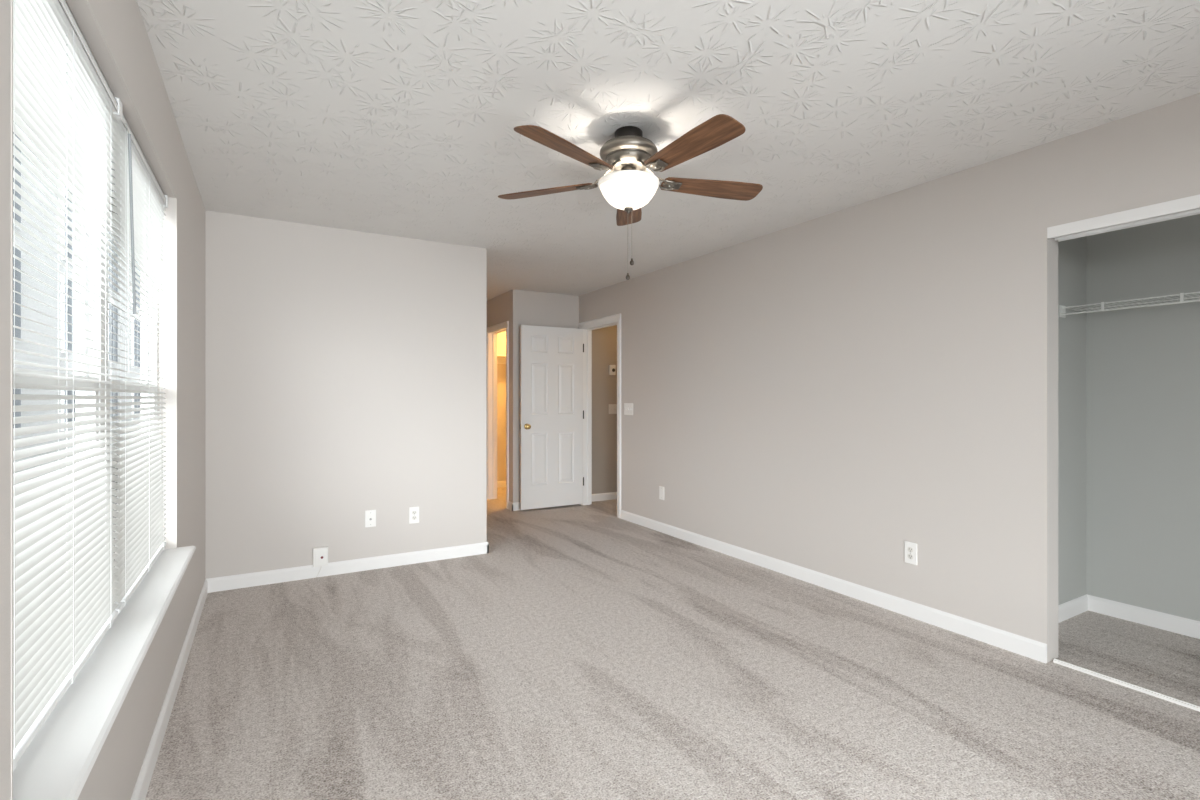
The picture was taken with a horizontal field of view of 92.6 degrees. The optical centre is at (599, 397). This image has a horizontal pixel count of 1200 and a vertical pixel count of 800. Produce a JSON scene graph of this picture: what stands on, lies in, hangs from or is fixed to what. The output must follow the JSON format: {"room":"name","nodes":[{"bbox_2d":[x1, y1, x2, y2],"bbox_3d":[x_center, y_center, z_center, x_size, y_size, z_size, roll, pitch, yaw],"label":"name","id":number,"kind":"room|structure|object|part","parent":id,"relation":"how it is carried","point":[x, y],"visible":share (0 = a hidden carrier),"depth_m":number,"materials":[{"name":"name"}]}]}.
{"room":"empty bedroom","nodes":[
{"label":"empty bedroom","id":0,"kind":"room"},
{"bbox_2d":[0,0,204,799],"bbox_3d":[-1.195,0.023,1.262,0.121,2.440,5.722,0,0,-30],"label":"wall","id":1,"kind":"structure","parent":0,"point":[114,31],"depth_m":1.79,"materials":[{"name":"grey paint"}]},
{"bbox_2d":[11,0,176,799],"bbox_3d":[-1.423,-0.095,1.657,0.120,1.545,1.870,0,0,-30],"label":"window","id":2,"kind":"structure","parent":1,"relation":"in","point":[169,332],"depth_m":1.82,"materials":[{"name":"white plastic"}]},
{"bbox_3d":[-1.222,-0.428,1.224,0.021,0.818,0.861,0,0,-30],"label":"sash","id":3,"kind":"part","parent":2,"relation":"part of","materials":[{"name":"white plastic"}]},
{"bbox_3d":[-1.202,0.295,1.236,0.020,0.705,0.861,0,0,-30],"label":"sash","id":4,"kind":"part","parent":2,"relation":"part of","materials":[{"name":"white plastic"}]},
{"bbox_2d":[13,0,120,770],"bbox_3d":[-1.177,-0.117,1.263,0.032,1.499,0.927,0,0,-30],"label":"mini blind","id":5,"kind":"object","parent":2,"relation":"attached to","point":[64,598],"visible":0.98,"depth_m":1.22,"materials":[{"name":"white plastic"}]},
{"bbox_3d":[-1.009,-0.102,0.973,0.026,1.436,0.007,0,0,-30],"label":"ladder cord","id":6,"kind":"part","parent":5,"relation":"part of","materials":[{"name":"white fabric"}]},
{"bbox_3d":[-1.178,0.624,1.263,0.024,0.015,0.917,0,0,-30],"label":"rail","id":7,"kind":"part","parent":5,"relation":"part of","materials":[{"name":"white plastic"}]},
{"bbox_3d":[-1.183,-0.102,1.271,0.026,1.436,0.007,0,0,-30],"label":"ladder cord","id":8,"kind":"part","parent":5,"relation":"part of","materials":[{"name":"white fabric"}]},
{"bbox_3d":[-1.177,-0.834,1.263,0.027,0.027,0.923,0,0,-30],"label":"head rail","id":9,"kind":"part","parent":5,"relation":"part of","materials":[{"name":"white plastic"}]},
{"bbox_3d":[-1.361,-0.102,1.578,0.026,1.436,0.007,0,0,-30],"label":"ladder cord","id":10,"kind":"part","parent":5,"relation":"part of","materials":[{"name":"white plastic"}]},
{"bbox_3d":[-1.452,-0.095,1.641,0.053,1.545,1.868,0,0,-30],"label":"frame","id":11,"kind":"part","parent":2,"relation":"part of","materials":[{"name":"white plastic"}]},
{"bbox_3d":[-1.700,-0.428,2.047,0.021,0.818,0.861,0,0,-30],"label":"sash","id":12,"kind":"part","parent":2,"relation":"part of","materials":[{"name":"white plastic"}]},
{"bbox_3d":[-1.679,0.295,2.058,0.020,0.705,0.861,0,0,-30],"label":"sash","id":13,"kind":"part","parent":2,"relation":"part of","materials":[{"name":"white plastic"}]},
{"bbox_2d":[109,103,167,613],"bbox_3d":[-1.634,-0.117,2.066,0.049,1.499,0.917,0,0,-30],"label":"mini blind","id":14,"kind":"object","parent":2,"relation":"attached to","point":[140,201],"visible":0.91,"depth_m":1.95,"materials":[{"name":"white plastic"}]},
{"bbox_3d":[-1.456,-0.102,1.742,0.026,1.436,0.007,0,0,-30],"label":"ladder cord","id":15,"kind":"part","parent":14,"relation":"part of","materials":[{"name":"white fabric"}]},
{"bbox_3d":[-1.444,-0.449,1.755,0.004,0.743,0.018,0,0,-30],"label":"lift cord","id":16,"kind":"part","parent":14,"relation":"part of","materials":[{"name":"white fabric"}]},
{"bbox_3d":[-1.641,-0.834,2.062,0.027,0.027,0.913,0,0,-30],"label":"head rail","id":17,"kind":"part","parent":14,"relation":"part of","materials":[{"name":"white plastic"}]},
{"bbox_3d":[-1.642,0.624,2.062,0.024,0.015,0.907,0,0,-30],"label":"rail","id":18,"kind":"part","parent":14,"relation":"part of","materials":[{"name":"white plastic"}]},
{"bbox_3d":[-1.660,-0.102,2.092,0.026,1.436,0.007,0,0,-30],"label":"ladder cord","id":19,"kind":"part","parent":14,"relation":"part of","materials":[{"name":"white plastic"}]},
{"bbox_3d":[-1.833,-0.102,2.391,0.026,1.436,0.007,0,0,-30],"label":"ladder cord","id":20,"kind":"part","parent":14,"relation":"part of","materials":[{"name":"white fabric"}]},
{"bbox_2d":[13,546,195,799],"bbox_3d":[-1.373,0.664,1.687,0.137,0.023,1.892,0,0,-30],"label":"window sill","id":21,"kind":"structure","parent":1,"relation":"attached to","point":[57,764],"depth_m":1.25,"materials":[{"name":"white paint"}]},
{"bbox_2d":[205,210,486,578],"bbox_3d":[-2.661,0.023,5.759,1.862,2.440,3.768,0,0,-30],"label":"wall","id":22,"kind":"structure","parent":0,"point":[346,370],"depth_m":4.04,"materials":[{"name":"grey paint"}]},
{"bbox_2d":[131,542,488,799],"bbox_3d":[-1.248,1.199,3.340,1.875,0.088,9.130,0,0,-30],"label":"baseboard","id":23,"kind":"structure","parent":22,"relation":"attached to","point":[231,582],"depth_m":3.78,"materials":[{"name":"white paint"}]},
{"bbox_2d":[313,546,327,577],"bbox_3d":[-1.938,1.139,3.976,0.094,0.204,0.042,0,0,-30],"label":"box","id":24,"kind":"object","parent":22,"relation":"attached to","point":[320,554],"visible":1,"depth_m":3.96,"materials":[{"name":"white plastic"}]},
{"bbox_2d":[365,510,375,526],"bbox_3d":[-1.660,0.874,4.151,0.074,0.122,0.018,0,0,-30],"label":"cable plate","id":25,"kind":"object","parent":22,"relation":"attached to","point":[370,515],"visible":1,"depth_m":4.15,"materials":[{"name":"white plastic"}]},
{"bbox_2d":[409,507,418,523],"bbox_3d":[-1.396,0.881,4.310,0.074,0.122,0.008,0,0,-30],"label":"wall outlet","id":26,"kind":"object","parent":22,"relation":"attached to","point":[413,511],"visible":1,"depth_m":4.31,"materials":[{"name":"white plastic"}]},
{"bbox_2d":[487,291,508,326],"bbox_3d":[-1.504,0.023,7.372,0.115,2.440,2.140,0,0,-30],"label":"wall","id":27,"kind":"structure","parent":0,"point":[497,307],"depth_m":6.71,"materials":[{"name":"grey paint"}]},
{"bbox_2d":[487,321,508,508],"bbox_3d":[-1.171,0.190,6.782,0.133,2.107,0.759,0,0,-30],"label":"door frame","id":28,"kind":"structure","parent":27,"relation":"attached to","point":[492,331],"depth_m":7.03,"materials":[{"name":"white paint"}]},
{"bbox_2d":[497,331,505,480],"bbox_3d":[-0.597,0.023,7.656,1.740,2.440,1.600,0,0,-30],"label":"wall","id":29,"kind":"structure","parent":0,"point":[501,337],"depth_m":7.99,"materials":[{"name":"grey paint"}]},
{"bbox_2d":[497,354,505,363],"bbox_3d":[-0.907,-0.524,8.066,1.605,0.105,0.340,0,0,-30],"label":"closet shelf","id":30,"kind":"object","parent":29,"relation":"attached to","point":[501,359],"visible":0.02,"depth_m":7.96,"materials":[{"name":"white paint"}]},
{"bbox_2d":[497,481,505,487],"bbox_3d":[-0.987,1.199,8.209,1.620,0.088,0.013,0,0,-30],"label":"baseboard","id":31,"kind":"structure","parent":29,"relation":"attached to","point":[499,483],"depth_m":7.98,"materials":[{"name":"white paint"}]},
{"bbox_2d":[509,289,578,502],"bbox_3d":[-0.583,0.023,6.603,0.935,2.440,0.115,0,0,-30],"label":"wall","id":32,"kind":"structure","parent":0,"point":[533,308],"depth_m":6.38,"materials":[{"name":"grey paint"}]},
{"bbox_2d":[508,501,574,510],"bbox_3d":[-0.636,1.199,6.568,0.834,0.088,0.133,0,0,-30],"label":"baseboard","id":33,"kind":"structure","parent":32,"relation":"attached to","point":[511,506],"depth_m":6.33,"materials":[{"name":"white paint"}]},
{"bbox_2d":[592,325,616,493],"bbox_3d":[0.956,0.023,6.696,1.820,2.440,1.620,0,0,-30],"label":"wall","id":34,"kind":"structure","parent":0,"point":[604,340],"depth_m":6.97,"materials":[{"name":"beige paint"}]},
{"bbox_2d":[592,492,616,501],"bbox_3d":[0.560,1.199,7.257,1.700,0.088,0.013,0,0,-30],"label":"baseboard","id":35,"kind":"structure","parent":34,"relation":"attached to","point":[611,495],"depth_m":6.96,"materials":[{"name":"white paint"}]},
{"bbox_2d":[609,365,615,374],"bbox_3d":[0.154,-0.342,7.010,0.082,0.122,0.032,0,0,-30],"label":"thermostat","id":36,"kind":"object","parent":34,"relation":"attached to","point":[612,368],"visible":1,"depth_m":7.00,"materials":[{"name":"white plastic"}]},
{"bbox_2d":[609,404,616,413],"bbox_3d":[0.159,0.136,7.022,0.117,0.118,0.017,0,0,-30],"label":"light switch","id":37,"kind":"object","parent":34,"relation":"attached to","point":[612,407],"visible":1,"depth_m":7.03,"materials":[{"name":"white plastic"}]},
{"bbox_2d":[137,0,1199,300],"bbox_3d":[0.284,-1.257,4.230,5.660,0.120,9.370,0,0,-30],"label":"ceiling","id":38,"kind":"structure","parent":0,"point":[399,118],"depth_m":2.28,"materials":[{"name":"white paint"}]},
{"bbox_2d":[498,114,762,279],"bbox_3d":[0.158,-0.866,2.552,1.263,0.662,1.223,0,0,-30],"label":"ceiling fan","id":39,"kind":"object","parent":38,"relation":"hanging from","point":[629,154],"visible":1,"depth_m":2.49,"materials":[{"name":"brown wood"}]},
{"bbox_3d":[-0.251,-0.983,2.730,0.496,0.006,0.140,0,12,21],"label":"blade","id":40,"kind":"part","parent":39,"relation":"part of","materials":[{"name":"brown wood"}]},
{"bbox_3d":[-0.127,-0.983,2.268,0.140,0.006,0.496,15,10,38],"label":"blade","id":41,"kind":"part","parent":39,"relation":"part of","materials":[{"name":"brown wood"}]},
{"bbox_3d":[0.129,-0.903,2.585,0.258,0.096,0.258,0,0,-30],"label":"lamp shade","id":42,"kind":"part","parent":39,"relation":"part of","materials":[{"name":"white glass"}]},
{"bbox_3d":[0.150,-0.983,2.991,0.140,0.006,0.496,-12,-1,3],"label":"blade","id":43,"kind":"part","parent":39,"relation":"part of","materials":[{"name":"brown wood"}]},
{"bbox_3d":[0.351,-0.983,2.243,0.140,0.006,0.496,14,-8,-32],"label":"blade","id":44,"kind":"part","parent":39,"relation":"part of","materials":[{"name":"brown wood"}]},
{"bbox_3d":[0.522,-0.983,2.690,0.496,0.006,0.140,0,-12,-15],"label":"blade","id":45,"kind":"part","parent":39,"relation":"part of","materials":[{"name":"brown wood"}]},
{"bbox_2d":[145,487,1199,799],"bbox_3d":[0.284,1.303,4.230,5.660,0.120,9.370,0,0,-30],"label":"floor","id":46,"kind":"structure","parent":0,"point":[592,653],"depth_m":2.40,"materials":[{"name":"beige carpet"}]},
{"bbox_2d":[1053,658,1199,711],"bbox_3d":[2.596,1.235,1.914,0.020,0.016,1.821,0,0,-30],"label":"floor track","id":47,"kind":"object","parent":46,"relation":"on","point":[1167,698],"visible":1,"depth_m":2.46,"materials":[{"name":"white plastic"}]},
{"bbox_2d":[579,93,1199,662],"bbox_3d":[1.587,0.023,3.683,0.114,2.440,7.115,0,0,-30],"label":"wall","id":48,"kind":"structure","parent":0,"point":[830,393],"depth_m":3.35,"materials":[{"name":"grey paint"}]},
{"bbox_2d":[520,325,583,509],"bbox_3d":[-0.529,0.211,6.438,0.780,2.012,0.160,0,0,-30],"label":"door","id":49,"kind":"structure","parent":48,"relation":"in","point":[551,358],"depth_m":6.40,"materials":[{"name":"white paint"}]},
{"bbox_3d":[-0.783,0.312,6.234,0.064,0.064,0.062,0,0,-30],"label":"knob","id":50,"kind":"part","parent":49,"relation":"part of","materials":[{"name":"gold metal"}]},
{"bbox_2d":[578,313,620,517],"bbox_3d":[0.033,0.184,6.343,0.132,2.117,0.909,0,0,-30],"label":"door frame","id":51,"kind":"structure","parent":48,"relation":"attached to","point":[588,326],"depth_m":6.65,"materials":[{"name":"white paint"}]},
{"bbox_2d":[624,403,632,414],"bbox_3d":[0.285,0.113,5.795,0.017,0.118,0.163,0,0,-30],"label":"light switch","id":52,"kind":"object","parent":48,"relation":"attached to","point":[628,407],"visible":1,"depth_m":5.79,"materials":[{"name":"white plastic"}]},
{"bbox_2d":[659,486,663,499],"bbox_3d":[0.571,0.881,5.312,0.008,0.122,0.074,0,0,-30],"label":"blank plate","id":53,"kind":"object","parent":48,"relation":"attached to","point":[661,489],"visible":1,"depth_m":5.31,"materials":[{"name":"white plastic"}]},
{"bbox_2d":[621,510,1046,662],"bbox_3d":[1.156,1.199,4.299,0.013,0.088,3.727,0,0,-30],"label":"baseboard","id":54,"kind":"structure","parent":48,"relation":"attached to","point":[1030,648],"depth_m":3.46,"materials":[{"name":"white paint"}]},
{"bbox_2d":[904,541,916,564],"bbox_3d":[1.764,0.881,3.257,0.008,0.122,0.074,0,0,-30],"label":"wall outlet","id":55,"kind":"object","parent":48,"relation":"attached to","point":[910,549],"visible":1,"depth_m":3.25,"materials":[{"name":"white plastic"}]},
{"bbox_2d":[1047,194,1199,241],"bbox_3d":[2.593,-0.770,1.920,0.090,0.056,1.827,0,0,-30],"label":"closet track","id":56,"kind":"object","parent":48,"relation":"attached to","point":[1187,206],"visible":1,"depth_m":2.45,"materials":[{"name":"white paint"}]},
{"bbox_2d":[1058,214,1199,620],"bbox_3d":[3.161,0.023,2.074,0.990,2.440,2.750,0,0,-30],"label":"wall","id":57,"kind":"structure","parent":0,"point":[1129,379],"depth_m":3.20,"materials":[{"name":"grey paint"}]},
{"bbox_2d":[1058,594,1199,638],"bbox_3d":[3.063,1.199,2.144,0.890,0.088,2.330,0,0,-30],"label":"baseboard","id":58,"kind":"structure","parent":57,"relation":"attached to","point":[1164,621],"depth_m":3.19,"materials":[{"name":"white paint"}]},
{"bbox_2d":[1059,291,1199,317],"bbox_3d":[3.292,-0.483,2.279,0.348,0.067,2.324,0,0,-30],"label":"wire shelf","id":59,"kind":"object","parent":57,"relation":"attached to","point":[1062,309],"visible":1,"depth_m":3.02,"materials":[{"name":"white metal"}]},
{"bbox_3d":[3.155,-0.465,2.198,0.008,0.008,2.321,0,0,-30],"label":"hanging rail","id":60,"kind":"part","parent":59,"relation":"part of","materials":[{"name":"white metal"}]},
{"bbox_3d":[3.160,-0.503,2.201,0.007,0.007,2.321,0,0,-30],"label":"rail","id":61,"kind":"part","parent":59,"relation":"part of","materials":[{"name":"white metal"}]},
{"bbox_3d":[3.302,-0.501,2.283,0.006,0.006,2.321,0,0,-30],"label":"rail","id":62,"kind":"part","parent":59,"relation":"part of","materials":[{"name":"white metal"}]},
{"bbox_3d":[3.440,-0.501,2.364,0.006,0.006,2.321,0,0,-30],"label":"rail","id":63,"kind":"part","parent":59,"relation":"part of","materials":[{"name":"white metal"}]},
{"label":"outside","id":64,"kind":"structure","parent":0,"visible":0},
{"bbox_2d":[29,451,129,566],"bbox_3d":[-36.190,1.868,2.105,59.530,0.050,80.000,0,0,-30],"label":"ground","id":65,"kind":"structure","parent":64,"point":[129,451],"depth_m":11.54,"materials":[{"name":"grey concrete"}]},
{"bbox_2d":[13,109,139,484],"bbox_3d":[-19.146,-3.257,16.633,8.800,10.200,30.800,0,0,-30],"label":"house","id":66,"kind":"structure","parent":65,"relation":"on","point":[20,299],"depth_m":12.94,"materials":[{"name":"white"}]},
{"bbox_3d":[-11.003,-4.207,10.678,0.020,1.700,1.120,0,0,-30],"label":"pane","id":67,"kind":"part","parent":66,"relation":"part of","materials":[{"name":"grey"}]},
{"bbox_3d":[-11.003,-2.007,10.678,0.020,1.700,1.120,0,0,-30],"label":"pane","id":68,"kind":"part","parent":66,"relation":"part of","materials":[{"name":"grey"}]},
{"bbox_3d":[-11.003,0.143,10.678,0.020,1.100,1.120,0,0,-30],"label":"pane","id":69,"kind":"part","parent":66,"relation":"part of","materials":[{"name":"grey"}]},
{"bbox_3d":[-13.012,-4.207,14.136,0.020,1.700,1.120,0,0,-30],"label":"pane","id":70,"kind":"part","parent":66,"relation":"part of","materials":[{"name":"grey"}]},
{"bbox_3d":[-13.012,-2.007,14.136,0.020,1.700,1.120,0,0,-30],"label":"pane","id":71,"kind":"part","parent":66,"relation":"part of","materials":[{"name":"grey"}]},
{"bbox_3d":[-13.012,0.143,14.136,0.020,1.100,1.120,0,0,-30],"label":"pane","id":72,"kind":"part","parent":66,"relation":"part of","materials":[{"name":"grey"}]},
{"bbox_3d":[-15.223,-4.207,17.941,0.020,1.700,1.120,0,0,-30],"label":"pane","id":73,"kind":"part","parent":66,"relation":"part of","materials":[{"name":"grey"}]},
{"bbox_3d":[-15.223,-2.007,17.941,0.020,1.700,1.120,0,0,-30],"label":"pane","id":74,"kind":"part","parent":66,"relation":"part of","materials":[{"name":"grey"}]},
{"bbox_3d":[-15.223,0.143,17.941,0.020,1.100,1.120,0,0,-30],"label":"pane","id":75,"kind":"part","parent":66,"relation":"part of","materials":[{"name":"grey"}]},
{"bbox_3d":[-17.131,-2.007,21.227,0.020,1.700,1.120,0,0,-30],"label":"pane","id":76,"kind":"part","parent":66,"relation":"part of","materials":[{"name":"grey"}]},
{"bbox_3d":[-17.131,0.143,21.227,0.020,1.100,1.120,0,0,-30],"label":"pane","id":77,"kind":"part","parent":66,"relation":"part of","materials":[{"name":"grey"}]},
{"bbox_3d":[-17.131,-4.207,21.227,0.020,1.700,1.120,0,0,-30],"label":"pane","id":78,"kind":"part","parent":66,"relation":"part of","materials":[{"name":"grey"}]}
]}

